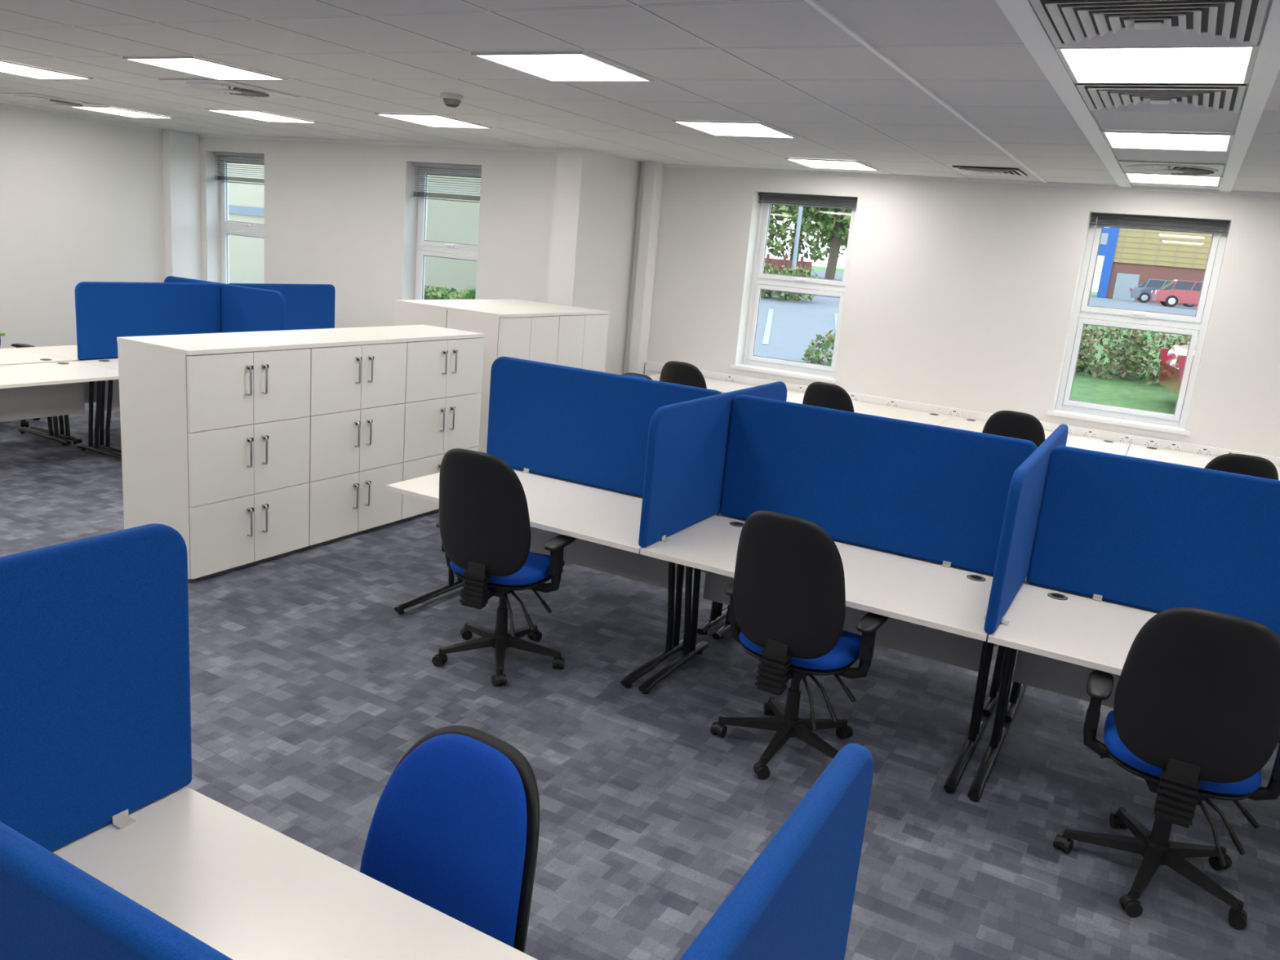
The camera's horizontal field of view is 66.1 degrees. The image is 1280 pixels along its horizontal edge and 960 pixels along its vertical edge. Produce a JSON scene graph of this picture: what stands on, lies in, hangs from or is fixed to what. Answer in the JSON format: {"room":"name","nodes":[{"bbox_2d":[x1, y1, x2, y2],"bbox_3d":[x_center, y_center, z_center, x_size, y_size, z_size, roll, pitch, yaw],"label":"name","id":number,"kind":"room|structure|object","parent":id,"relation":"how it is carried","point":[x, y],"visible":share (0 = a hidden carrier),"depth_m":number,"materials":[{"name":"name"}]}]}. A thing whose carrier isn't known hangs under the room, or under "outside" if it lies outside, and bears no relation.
{"room":"open-plan office","nodes":[
{"label":"open-plan office","id":0,"kind":"room"},
{"bbox_2d":[0,106,165,348],"bbox_3d":[-8.768,-1.956,7.492,0.300,2.910,12.100,12,15,27],"label":"wall","id":1,"kind":"structure","parent":0,"point":[82,200],"depth_m":11.17,"materials":[{"name":"paint"}]},
{"bbox_2d":[161,128,201,279],"bbox_3d":[-5.765,-2.867,12.422,0.140,2.910,0.420,12,15,27],"label":"column","id":2,"kind":"structure","parent":1,"relation":"attached to","point":[180,149],"depth_m":12.22,"materials":[{"name":"white"}]},
{"bbox_2d":[199,137,556,328],"bbox_3d":[-3.345,-2.446,11.567,5.890,2.910,0.300,12,15,27],"label":"wall","id":3,"kind":"structure","parent":0,"point":[342,215],"depth_m":11.18,"materials":[{"name":"paint"}]},
{"bbox_2d":[220,155,264,284],"bbox_3d":[-4.915,-3.151,12.395,1.040,1.820,0.115,12,15,27],"label":"window","id":4,"kind":"structure","parent":3,"relation":"in","point":[227,226],"depth_m":12.49,"materials":[{"name":"white plastic"}]},
{"bbox_2d":[213,151,264,185],"bbox_3d":[-4.913,-3.653,12.192,1.020,0.747,0.044,12,15,27],"label":"blind","id":5,"kind":"object","parent":4,"relation":"attached to","point":[222,178],"visible":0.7,"depth_m":12.16,"materials":[{"name":"grey"}]},
{"bbox_2d":[414,166,481,299],"bbox_3d":[-2.076,-2.544,10.923,1.030,1.820,0.115,12,15,27],"label":"window","id":6,"kind":"structure","parent":3,"relation":"in","point":[422,246],"depth_m":10.99,"materials":[{"name":"white upvc"},{"name":"glass"},{"name":"grey metal blind"}]},
{"bbox_2d":[413,162,481,232],"bbox_3d":[-2.074,-3.046,10.720,1.010,0.747,0.044,12,15,27],"label":"blind","id":7,"kind":"object","parent":6,"relation":"attached to","point":[450,166],"visible":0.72,"depth_m":10.69,"materials":[{"name":"grey"}]},
{"bbox_2d":[546,146,640,374],"bbox_3d":[-0.497,-1.919,10.435,0.300,2.910,1.280,12,15,27],"label":"wall column","id":8,"kind":"structure","parent":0,"point":[596,193],"depth_m":9.97,"materials":[{"name":"paint"}]},
{"bbox_2d":[0,401,1279,959],"bbox_3d":[-1.694,0.867,4.885,16.050,0.120,13.500,12,15,27],"label":"floor","id":9,"kind":"structure","parent":0,"point":[309,688],"depth_m":4.10,"materials":[{"name":"carpet"}]},
{"bbox_2d":[0,336,39,426],"bbox_3d":[-5.755,-1.067,8.771,0.665,1.118,0.664,-4,16,-34],"label":"office chair","id":10,"kind":"object","parent":9,"relation":"on","point":[24,423],"visible":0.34,"depth_m":8.95,"materials":[{"name":"black plastic"}]},
{"bbox_2d":[0,347,72,445],"bbox_3d":[-5.398,-0.597,7.764,0.800,0.736,1.424,12,15,27],"label":"office desk","id":11,"kind":"object","parent":9,"relation":"on","point":[11,356],"visible":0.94,"depth_m":8.21,"materials":[{"name":"laminate"}]},
{"bbox_2d":[0,360,121,458],"bbox_3d":[-4.647,-0.436,7.375,0.800,0.736,1.424,12,15,27],"label":"office desk","id":12,"kind":"object","parent":9,"relation":"on","point":[35,390],"visible":0.82,"depth_m":7.67,"materials":[{"name":"laminate"}]},
{"bbox_2d":[17,345,114,444],"bbox_3d":[-4.709,-0.830,8.995,0.800,0.736,1.424,12,15,27],"label":"office desk","id":13,"kind":"object","parent":9,"relation":"on","point":[68,352],"visible":0.17,"depth_m":8.42,"materials":[{"name":"laminate"}]},
{"bbox_2d":[164,275,284,333],"bbox_3d":[-3.931,-1.528,9.258,1.640,0.638,0.042,12,15,27],"label":"privacy screen","id":14,"kind":"object","parent":13,"relation":"attached to","point":[242,308],"visible":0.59,"depth_m":9.04,"materials":[{"name":"blue fabric"}]},
{"bbox_2d":[78,358,121,453],"bbox_3d":[-3.959,-0.669,8.606,0.800,0.736,1.424,12,15,27],"label":"office desk","id":15,"kind":"object","parent":9,"relation":"on","point":[110,400],"visible":0.27,"depth_m":8.12,"materials":[{"name":"laminate"}]},
{"bbox_2d":[74,281,220,359],"bbox_3d":[-4.275,-1.410,8.643,0.042,0.640,1.380,12,15,27],"label":"privacy screen","id":16,"kind":"object","parent":15,"relation":"attached to","point":[106,311],"visible":0.85,"depth_m":8.47,"materials":[{"name":"blue fabric"}]},
{"bbox_2d":[116,332,311,582],"bbox_3d":[-2.478,-0.167,5.827,0.632,1.310,0.845,12,15,27],"label":"cabinet","id":17,"kind":"object","parent":9,"relation":"on","point":[215,427],"visible":0.98,"depth_m":5.55,"materials":[{"name":"laminate"}]},
{"bbox_2d":[51,786,537,959],"bbox_3d":[-0.622,1.281,1.711,1.549,0.736,0.800,12,15,27],"label":"office desk","id":18,"kind":"object","parent":9,"relation":"on","point":[244,888],"visible":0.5,"depth_m":1.98,"materials":[{"name":"laminate"}]},
{"bbox_2d":[246,328,408,549],"bbox_3d":[-2.072,-0.305,6.555,0.632,1.310,0.845,12,15,27],"label":"cabinet","id":19,"kind":"object","parent":9,"relation":"on","point":[357,378],"visible":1,"depth_m":6.38,"materials":[{"name":"laminate"}]},
{"bbox_2d":[346,324,484,522],"bbox_3d":[-1.665,-0.443,7.283,0.632,1.310,0.845,12,15,27],"label":"cabinet","id":20,"kind":"object","parent":9,"relation":"on","point":[444,366],"visible":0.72,"depth_m":7.07,"materials":[{"name":"laminate"}]},
{"bbox_2d":[360,725,539,952],"bbox_3d":[-0.546,1.085,2.003,0.672,0.994,0.667,14,16,33],"label":"office chair","id":21,"kind":"object","parent":9,"relation":"on","point":[454,829],"visible":0.65,"depth_m":2.08,"materials":[{"name":"fabric"}]},
{"bbox_2d":[394,298,559,328],"bbox_3d":[-1.469,-0.901,9.011,0.559,1.430,1.680,12,15,27],"label":"cupboard","id":22,"kind":"object","parent":9,"relation":"on","point":[433,313],"visible":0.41,"depth_m":8.22,"materials":[{"name":"laminate"}]},
{"bbox_2d":[446,306,560,453],"bbox_3d":[-1.188,-0.729,8.399,0.548,1.430,0.840,12,15,27],"label":"cupboard","id":23,"kind":"object","parent":9,"relation":"on","point":[511,331],"visible":0.41,"depth_m":7.99,"materials":[{"name":"laminate"}]},
{"bbox_2d":[431,448,576,686],"bbox_3d":[-0.657,0.353,4.750,0.661,1.118,0.710,10,14,19],"label":"office chair","id":24,"kind":"object","parent":9,"relation":"on","point":[483,523],"visible":0.98,"depth_m":4.50,"materials":[{"name":"fabric"}]},
{"bbox_2d":[385,470,684,688],"bbox_3d":[-0.503,0.454,5.209,1.514,0.736,0.800,12,15,27],"label":"office desk","id":25,"kind":"object","parent":9,"relation":"on","point":[605,525],"visible":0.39,"depth_m":5.13,"materials":[{"name":"laminate"}]},
{"bbox_2d":[486,356,721,497],"bbox_3d":[-0.237,-0.277,5.421,1.470,0.640,0.092,12,15,27],"label":"privacy screen","id":26,"kind":"object","parent":25,"relation":"attached to","point":[579,425],"visible":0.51,"depth_m":5.46,"materials":[{"name":"blue fabric"}]},
{"bbox_2d":[638,381,786,546],"bbox_3d":[0.426,-0.136,5.077,0.092,0.638,1.640,12,15,27],"label":"privacy screen","id":27,"kind":"object","parent":25,"relation":"attached to","point":[687,441],"visible":0.78,"depth_m":4.66,"materials":[{"name":"blue fabric"}]},
{"bbox_2d":[513,305,609,372],"bbox_3d":[-0.783,-0.866,9.122,0.548,1.430,0.840,12,15,27],"label":"cupboard","id":28,"kind":"object","parent":9,"relation":"on","point":[582,340],"visible":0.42,"depth_m":8.90,"materials":[{"name":"laminate"}]},
{"bbox_2d":[512,468,727,635],"bbox_3d":[-0.089,0.314,5.950,1.514,0.736,0.800,12,15,27],"label":"office desk","id":29,"kind":"object","parent":9,"relation":"on","point":[717,614],"visible":0.14,"depth_m":5.51,"materials":[{"name":"laminate"}]},
{"bbox_2d":[622,373,653,380],"bbox_3d":[-0.248,-0.121,6.763,0.659,1.174,0.707,14,16,32],"label":"office chair","id":30,"kind":"object","parent":9,"relation":"on","point":[633,375],"visible":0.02,"depth_m":6.89,"materials":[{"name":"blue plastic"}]},
{"bbox_2d":[659,360,706,388],"bbox_3d":[0.437,-0.515,8.774,0.673,1.123,0.662,9,14,17],"label":"office chair","id":31,"kind":"object","parent":9,"relation":"on","point":[673,371],"visible":0.14,"depth_m":8.39,"materials":[{"name":"black plastic"}]},
{"bbox_2d":[648,373,802,396],"bbox_3d":[0.777,-0.620,10.172,1.525,0.736,0.780,12,15,27],"label":"office desk","id":32,"kind":"object","parent":9,"relation":"on","point":[722,386],"visible":0.04,"depth_m":10.11,"materials":[{"name":"laminate"}]},
{"bbox_2d":[710,511,888,779],"bbox_3d":[0.663,0.624,4.102,0.688,1.123,0.683,13,15,29],"label":"office chair","id":33,"kind":"object","parent":9,"relation":"on","point":[787,593],"visible":0.98,"depth_m":3.89,"materials":[{"name":"black plastic"}]},
{"bbox_2d":[638,515,994,793],"bbox_3d":[0.823,0.737,4.522,1.514,0.736,0.800,12,15,27],"label":"office desk","id":34,"kind":"object","parent":9,"relation":"on","point":[934,611],"visible":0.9,"depth_m":4.43,"materials":[{"name":"laminate"}]},
{"bbox_2d":[720,394,1037,575],"bbox_3d":[1.089,0.006,4.734,1.470,0.640,0.092,12,15,27],"label":"privacy screen","id":35,"kind":"object","parent":34,"relation":"attached to","point":[937,494],"visible":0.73,"depth_m":4.69,"materials":[{"name":"blue fabric"}]},
{"bbox_2d":[983,424,1068,633],"bbox_3d":[1.752,0.147,4.390,0.092,0.638,1.640,12,15,27],"label":"privacy screen","id":36,"kind":"object","parent":34,"relation":"attached to","point":[1027,483],"visible":0.8,"depth_m":3.85,"materials":[{"name":"blue fabric"}]},
{"bbox_2d":[802,382,853,412],"bbox_3d":[1.614,-0.273,8.216,0.661,1.118,0.690,13,16,31],"label":"office chair","id":37,"kind":"object","parent":9,"relation":"on","point":[821,394],"visible":0.17,"depth_m":7.83,"materials":[{"name":"fabric"}]},
{"bbox_2d":[711,512,1006,716],"bbox_3d":[1.237,0.597,5.263,1.514,0.736,0.800,12,15,27],"label":"office desk","id":38,"kind":"object","parent":9,"relation":"on","point":[990,702],"visible":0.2,"depth_m":4.81,"materials":[{"name":"laminate"}]},
{"bbox_2d":[786,392,954,425],"bbox_3d":[2.112,-0.334,9.480,1.525,0.736,0.780,12,15,27],"label":"office desk","id":39,"kind":"object","parent":9,"relation":"on","point":[882,411],"visible":0.3,"depth_m":9.30,"materials":[{"name":"laminate"}]},
{"bbox_2d":[982,410,1045,447],"bbox_3d":[2.827,-0.004,7.535,0.674,1.123,0.662,9,14,17],"label":"office chair","id":40,"kind":"object","parent":9,"relation":"on","point":[1021,425],"visible":0.16,"depth_m":7.16,"materials":[{"name":"black plastic"}]},
{"bbox_2d":[937,416,1129,455],"bbox_3d":[3.446,-0.049,8.788,1.525,0.736,0.780,12,15,27],"label":"office desk","id":41,"kind":"object","parent":9,"relation":"on","point":[1073,441],"visible":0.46,"depth_m":8.66,"materials":[{"name":"laminate"}]},
{"bbox_2d":[1080,429,1098,438],"bbox_3d":[4.046,-0.414,8.848,0.140,0.062,0.009,12,15,27],"label":"wall sockets","id":42,"kind":"object","parent":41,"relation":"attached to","point":[1089,433],"depth_m":8.85,"materials":[{"name":"white"}]},
{"bbox_2d":[1004,577,1159,722],"bbox_3d":[2.562,0.880,4.575,1.514,0.736,0.800,12,15,27],"label":"office desk","id":43,"kind":"object","parent":9,"relation":"on","point":[1017,690],"visible":0.16,"depth_m":4.71,"materials":[{"name":"laminate"}]},
{"bbox_2d":[967,583,1279,801],"bbox_3d":[2.148,1.021,3.834,1.514,0.736,0.800,12,15,27],"label":"office desk","id":44,"kind":"object","parent":9,"relation":"on","point":[1060,638],"visible":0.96,"depth_m":4.07,"materials":[{"name":"laminate"}]},
{"bbox_2d":[1026,445,1279,637],"bbox_3d":[2.415,0.290,4.047,1.470,0.640,0.092,12,15,27],"label":"privacy screen","id":45,"kind":"object","parent":44,"relation":"attached to","point":[1155,535],"visible":0.98,"depth_m":4.14,"materials":[{"name":"blue fabric"}]},
{"bbox_2d":[1053,607,1279,929],"bbox_3d":[1.889,0.899,3.422,0.660,1.118,0.686,12,15,27],"label":"office chair","id":46,"kind":"object","parent":9,"relation":"on","point":[1195,715],"visible":0.99,"depth_m":3.19,"materials":[{"name":"fabric"}]},
{"bbox_2d":[1126,444,1279,479],"bbox_3d":[4.781,0.236,8.096,1.525,0.736,0.780,12,15,27],"label":"office desk","id":47,"kind":"object","parent":9,"relation":"on","point":[1188,459],"visible":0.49,"depth_m":8.21,"materials":[{"name":"laminate"}]},
{"bbox_2d":[1142,438,1182,451],"bbox_3d":[4.556,-0.305,8.584,0.309,0.062,0.009,12,15,27],"label":"wall sockets","id":48,"kind":"object","parent":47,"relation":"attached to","point":[1152,443],"depth_m":8.58,"materials":[{"name":"white"}]},
{"bbox_2d":[1204,453,1278,479],"bbox_3d":[3.841,0.332,6.509,0.668,1.123,0.662,9,14,17],"label":"office chair","id":49,"kind":"object","parent":9,"relation":"on","point":[1246,464],"visible":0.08,"depth_m":6.11,"materials":[{"name":"fabric"}]},
{"bbox_3d":[-1.036,1.421,0.970,1.549,0.736,0.800,12,15,27],"label":"office desk","id":50,"kind":"object","parent":9,"relation":"on","visible":0},
{"bbox_2d":[0,523,191,851],"bbox_3d":[-1.447,0.537,1.532,0.092,0.653,1.690,12,15,27],"label":"privacy screen","id":51,"kind":"object","parent":50,"relation":"attached to","point":[95,708],"visible":1,"depth_m":2.04,"materials":[{"name":"blue fabric"}]},
{"bbox_2d":[0,821,232,959],"bbox_3d":[-0.770,0.693,1.183,1.505,0.635,0.092,12,15,27],"label":"privacy screen","id":52,"kind":"object","parent":50,"relation":"attached to","point":[51,908],"visible":1,"depth_m":1.02,"materials":[{"name":"blue fabric"}]},
{"bbox_2d":[679,742,873,959],"bbox_3d":[-0.091,0.827,0.829,0.092,0.653,1.690,12,15,27],"label":"privacy screen","id":53,"kind":"object","parent":50,"relation":"on","point":[794,901],"visible":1,"depth_m":1.24,"materials":[{"name":"blue fabric"}]},
{"bbox_3d":[-3.271,-0.903,9.838,0.800,0.736,1.424,12,15,27],"label":"office desk","id":54,"kind":"object","parent":9,"relation":"on","visible":0},
{"bbox_2d":[228,283,335,330],"bbox_3d":[-3.587,-1.644,9.874,0.042,0.640,1.380,12,15,27],"label":"privacy screen","id":55,"kind":"object","parent":54,"relation":"attached to","point":[307,306],"visible":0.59,"depth_m":10.09,"materials":[{"name":"blue fabric"}]},
{"bbox_2d":[0,0,1279,192],"bbox_3d":[-1.429,-2.083,4.178,16.050,0.150,13.500,12,15,27],"label":"ceiling","id":56,"kind":"structure","parent":0,"point":[879,22],"depth_m":5.34,"materials":[{"name":"tile"}]},
{"bbox_2d":[0,59,92,79],"bbox_3d":[-4.534,-2.995,7.181,0.652,0.012,0.702,12,15,27],"label":"ceiling light panel","id":57,"kind":"object","parent":56,"relation":"in","point":[8,67],"depth_m":7.23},
{"bbox_2d":[0,93,105,106],"bbox_3d":[-5.611,-3.607,9.362,0.640,0.026,0.690,12,15,27],"label":"diffuser","id":58,"kind":"object","parent":56,"relation":"in","point":[33,97],"depth_m":9.25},
{"bbox_2d":[68,106,173,119],"bbox_3d":[-5.258,-3.733,9.989,0.652,0.012,0.702,12,15,27],"label":"ceiling light panel","id":59,"kind":"object","parent":56,"relation":"in","point":[108,109],"depth_m":9.95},
{"bbox_2d":[122,55,286,79],"bbox_3d":[-2.754,-2.615,6.258,0.652,0.012,0.702,12,15,27],"label":"ceiling light panel","id":60,"kind":"object","parent":56,"relation":"in","point":[191,64],"depth_m":6.21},
{"bbox_2d":[159,79,297,97],"bbox_3d":[-2.997,-2.854,7.196,0.640,0.026,0.690,12,15,27],"label":"diffuser","id":61,"kind":"object","parent":56,"relation":"in","point":[224,86],"depth_m":7.09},
{"bbox_2d":[205,108,316,123],"bbox_3d":[-3.479,-3.352,9.067,0.652,0.012,0.702,12,15,27],"label":"ceiling light panel","id":62,"kind":"object","parent":56,"relation":"in","point":[254,114],"depth_m":9.02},
{"bbox_2d":[374,112,492,128],"bbox_3d":[-1.700,-2.972,8.144,0.652,0.012,0.702,12,15,27],"label":"ceiling light panel","id":63,"kind":"object","parent":56,"relation":"in","point":[430,120],"depth_m":8.10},
{"bbox_2d":[440,93,463,107],"bbox_3d":[-1.245,-2.510,6.514,0.150,0.074,0.150,12,15,27],"label":"smoke detector","id":64,"kind":"object","parent":56,"relation":"attached to","point":[451,100],"visible":1,"depth_m":6.47,"materials":[{"name":"white"}]},
{"bbox_2d":[471,50,653,81],"bbox_3d":[-0.382,-2.107,5.028,0.652,0.012,0.702,12,15,27],"label":"ceiling light panel","id":65,"kind":"object","parent":56,"relation":"in","point":[552,66],"depth_m":4.98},
{"bbox_2d":[0,0,1279,191],"bbox_3d":[-1.437,-2.005,4.197,15.450,0.012,12.900,12,15,27],"label":"grid","id":66,"kind":"object","parent":56,"relation":"attached to","point":[1021,15],"depth_m":4.89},
{"bbox_2d":[671,120,796,137],"bbox_3d":[0.672,-2.465,6.914,0.652,0.012,0.702,12,15,27],"label":"ceiling light panel","id":67,"kind":"object","parent":66,"relation":"in","point":[723,128],"depth_m":6.87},
{"bbox_2d":[785,157,879,170],"bbox_3d":[1.727,-2.822,8.800,0.652,0.012,0.702,12,15,27],"label":"ceiling light panel","id":68,"kind":"object","parent":66,"relation":"in","point":[810,162],"depth_m":8.75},
{"bbox_2d":[951,165,1027,177],"bbox_3d":[2.912,-2.561,8.187,0.520,0.026,0.520,12,15,27],"label":"air diffuser","id":69,"kind":"object","parent":56,"relation":"in","point":[979,171],"depth_m":8.11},
{"bbox_2d":[1054,42,1259,84],"bbox_3d":[1.990,-1.600,3.798,0.652,0.012,0.702,12,15,27],"label":"ceiling light panel","id":70,"kind":"object","parent":56,"relation":"in","point":[1191,64],"depth_m":3.77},
{"bbox_2d":[1076,83,1246,113],"bbox_3d":[2.341,-1.712,4.428,0.640,0.026,0.690,12,15,27],"label":"air diffuser","id":71,"kind":"object","parent":56,"relation":"in","point":[1109,97],"depth_m":4.38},
{"bbox_2d":[1101,129,1234,151],"bbox_3d":[3.045,-1.957,5.684,0.652,0.012,0.702,12,15,27],"label":"ceiling light panel","id":72,"kind":"object","parent":56,"relation":"in","point":[1142,140],"depth_m":5.63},
{"bbox_2d":[1118,160,1224,176],"bbox_3d":[3.747,-2.189,6.943,0.640,0.026,0.690,12,15,27],"label":"diffuser","id":73,"kind":"object","parent":56,"relation":"in","point":[1138,166],"depth_m":6.83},
{"bbox_2d":[1124,172,1222,186],"bbox_3d":[4.099,-2.314,7.570,0.652,0.012,0.702,12,15,27],"label":"ceiling light panel","id":74,"kind":"object","parent":56,"relation":"in","point":[1206,180],"depth_m":7.55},
{"bbox_2d":[446,265,1201,418],"bbox_3d":[5.460,-17.299,80.790,230.000,1.400,129.950,12,15,27],"label":"grassy ground","id":75,"kind":"structure","parent":0,"point":[1127,392],"depth_m":15.76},
{"bbox_2d":[228,163,480,291],"bbox_3d":[-9.804,-7.184,23.570,10.900,5.000,6.700,12,15,27],"label":"building","id":76,"kind":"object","parent":75,"relation":"on","point":[447,221],"visible":0.02,"depth_m":22.24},
{"bbox_2d":[423,285,475,299],"bbox_3d":[-3.263,-3.393,19.743,4.697,0.886,1.336,12,15,27],"label":"hedge","id":77,"kind":"object","parent":75,"relation":"on","point":[434,293],"visible":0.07,"depth_m":19.79,"materials":[{"name":"green plant"}]},
{"bbox_2d":[764,253,812,280],"bbox_3d":[0.391,-6.552,29.231,9.800,0.920,0.140,12,15,27],"label":"fence","id":78,"kind":"object","parent":75,"relation":"on","point":[779,262],"visible":0.09,"depth_m":27.23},
{"bbox_2d":[754,284,844,365],"bbox_3d":[4.303,-4.696,27.163,6.217,1.198,29.725,5,13,0],"label":"road","id":79,"kind":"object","parent":75,"relation":"on","point":[785,328],"visible":0.33,"depth_m":20.50,"materials":[{"name":"grey"}]},
{"bbox_2d":[760,262,820,301],"bbox_3d":[1.047,-5.404,25.578,7.780,1.019,1.152,12,15,27],"label":"hedge","id":80,"kind":"object","parent":79,"relation":"on","point":[795,296],"visible":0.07,"depth_m":24.11,"materials":[{"name":"green plant"}]},
{"bbox_2d":[791,206,803,275],"bbox_3d":[3.861,-7.947,25.947,1.102,5.750,0.200,12,15,27],"label":"street lamp","id":81,"kind":"object","parent":79,"relation":"on","point":[801,208],"visible":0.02,"depth_m":26.02,"materials":[{"name":"grey"}]},
{"bbox_2d":[784,205,851,284],"bbox_3d":[5.771,-8.062,28.333,4.422,5.114,3.755,12,15,27],"label":"tree","id":82,"kind":"object","parent":79,"relation":"on","point":[837,221],"visible":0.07,"depth_m":28.40,"materials":[{"name":"green plant"}]},
{"bbox_2d":[801,329,835,365],"bbox_3d":[3.638,-1.867,15.957,2.059,0.995,1.094,12,15,27],"label":"hedge","id":83,"kind":"object","parent":79,"relation":"on","point":[829,342],"visible":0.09,"depth_m":16.07,"materials":[{"name":"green plant"}]},
{"bbox_2d":[810,270,1204,318],"bbox_3d":[-3.636,-14.894,64.238,230.000,0.001,36.000,12,15,27],"label":"road","id":84,"kind":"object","parent":75,"relation":"on","point":[1094,301],"depth_m":48.45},
{"bbox_2d":[765,204,848,262],"bbox_3d":[7.371,-12.831,44.569,9.313,7.100,4.439,12,15,27],"label":"tree","id":85,"kind":"object","parent":84,"relation":"on","point":[780,212],"visible":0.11,"depth_m":44.43,"materials":[{"name":"green plant"}]},
{"bbox_2d":[1088,226,1111,305],"bbox_3d":[16.512,-7.770,35.717,0.600,2.930,0.130,12,15,27],"label":"sign post","id":86,"kind":"object","parent":84,"relation":"on","point":[1105,235],"visible":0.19,"depth_m":35.41,"materials":[{"name":"blue"}]},
{"bbox_2d":[1129,279,1195,306],"bbox_3d":[32.160,-11.414,59.982,4.150,1.450,1.744,11,14,22],"label":"parked car","id":87,"kind":"object","parent":84,"relation":"on","point":[1142,292],"visible":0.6,"depth_m":59.71,"materials":[{"name":"silver metal"}]},
{"bbox_2d":[1151,280,1208,306],"bbox_3d":[30.099,-9.993,53.275,4.150,1.450,1.744,9,14,17],"label":"parked car","id":88,"kind":"object","parent":84,"relation":"on","point":[1181,291],"visible":0.56,"depth_m":52.84,"materials":[{"name":"red paint"}]},
{"bbox_2d":[1075,320,1198,384],"bbox_3d":[8.947,-1.970,16.220,5.470,1.105,1.489,12,15,27],"label":"hedge","id":89,"kind":"object","parent":75,"relation":"on","point":[1132,343],"visible":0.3,"depth_m":16.38,"materials":[{"name":"green plant"}]},
{"bbox_2d":[1096,227,1221,306],"bbox_3d":[52.216,-14.218,67.864,35.600,6.750,20.200,12,15,27],"label":"warehouse building","id":90,"kind":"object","parent":75,"relation":"on","point":[1133,257],"visible":0.44,"depth_m":66.19,"materials":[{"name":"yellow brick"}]},
{"bbox_2d":[1158,338,1197,396],"bbox_3d":[9.609,-1.471,13.625,4.150,1.450,1.744,9,14,17],"label":"parked car","id":91,"kind":"object","parent":75,"relation":"on","point":[1172,362],"visible":0.1,"depth_m":14.28,"materials":[{"name":"red paint"}]},
{"bbox_2d":[646,167,1279,457],"bbox_3d":[4.184,-1.128,8.885,10.160,2.910,0.300,12,15,27],"label":"wall","id":92,"kind":"structure","parent":0,"point":[959,295],"depth_m":9.24,"materials":[{"name":"paint"}]},
{"bbox_2d":[0,102,1279,196],"bbox_3d":[-2.293,-3.102,8.496,20.127,0.030,9.078,2,14,-12],"label":"trim","id":93,"kind":"structure","parent":92,"relation":"attached to","point":[522,148],"depth_m":9.88,"materials":[{"name":"white"}]},
{"bbox_2d":[623,161,663,374],"bbox_3d":[-0.010,-1.958,10.782,0.220,2.910,0.200,12,15,27],"label":"column","id":94,"kind":"structure","parent":92,"relation":"attached to","point":[651,173],"depth_m":10.63,"materials":[{"name":"white"}]},
{"bbox_2d":[729,364,837,383],"bbox_3d":[1.526,-1.119,10.297,1.170,0.032,0.240,12,15,27],"label":"window sill","id":95,"kind":"structure","parent":92,"relation":"attached to","point":[743,366],"depth_m":10.23,"materials":[{"name":"white"}]},
{"bbox_2d":[742,195,856,377],"bbox_3d":[1.671,-2.021,10.205,1.090,1.790,0.115,12,15,27],"label":"window","id":96,"kind":"structure","parent":92,"relation":"in","point":[749,358],"depth_m":10.27,"materials":[{"name":"white upvc"},{"name":"glass"},{"name":"dark grey blind slats"}]},
{"bbox_2d":[755,191,857,266],"bbox_3d":[1.671,-2.508,10.005,1.070,0.747,0.044,12,15,27],"label":"blind","id":97,"kind":"object","parent":96,"relation":"attached to","point":[762,195],"visible":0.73,"depth_m":9.92,"materials":[{"name":"grey"}]},
{"bbox_2d":[644,361,1279,466],"bbox_3d":[4.128,-0.357,8.853,9.320,0.180,0.059,12,15,27],"label":"dado trunking","id":98,"kind":"object","parent":92,"relation":"attached to","point":[651,368],"visible":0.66,"depth_m":9.45,"materials":[{"name":"white"}]},
{"bbox_2d":[946,408,962,417],"bbox_3d":[3.000,-0.638,9.390,0.140,0.062,0.009,12,15,27],"label":"wall sockets","id":99,"kind":"object","parent":98,"relation":"attached to","point":[956,413],"depth_m":9.39,"materials":[{"name":"white"}]},
{"bbox_2d":[1117,435,1135,444],"bbox_3d":[4.307,-0.355,8.713,0.138,0.069,0.009,12,15,27],"label":"wall sockets","id":100,"kind":"object","parent":98,"relation":"attached to","point":[1126,439],"depth_m":8.71,"materials":[{"name":"white"}]},
{"bbox_2d":[1194,446,1214,456],"bbox_3d":[4.839,-0.245,8.437,0.140,0.061,0.009,12,15,27],"label":"wall sockets","id":101,"kind":"object","parent":98,"relation":"attached to","point":[1201,451],"depth_m":8.44,"materials":[{"name":"white"}]},
{"bbox_2d":[1046,408,1190,435],"bbox_3d":[4.297,-0.527,8.860,1.165,0.032,0.240,12,15,27],"label":"window sill","id":102,"kind":"structure","parent":92,"relation":"attached to","point":[1117,421],"depth_m":8.79,"materials":[{"name":"white"}]},
{"bbox_2d":[1055,217,1230,427],"bbox_3d":[4.441,-1.423,8.770,1.085,1.780,0.115,12,15,27],"label":"window","id":103,"kind":"structure","parent":92,"relation":"in","point":[1064,402],"depth_m":8.77,"materials":[{"name":"white plastic"}]},
{"bbox_2d":[1081,213,1229,298],"bbox_3d":[4.442,-1.906,8.571,1.065,0.747,0.044,12,15,27],"label":"blind","id":104,"kind":"object","parent":103,"relation":"attached to","point":[1097,215],"visible":1,"depth_m":8.48,"materials":[{"name":"grey"}]},
{"bbox_2d":[1029,0,1268,47],"bbox_3d":[1.638,-1.474,3.171,0.640,0.026,0.690,12,15,27],"label":"air diffuser","id":105,"kind":"object","parent":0,"point":[1067,23],"depth_m":3.17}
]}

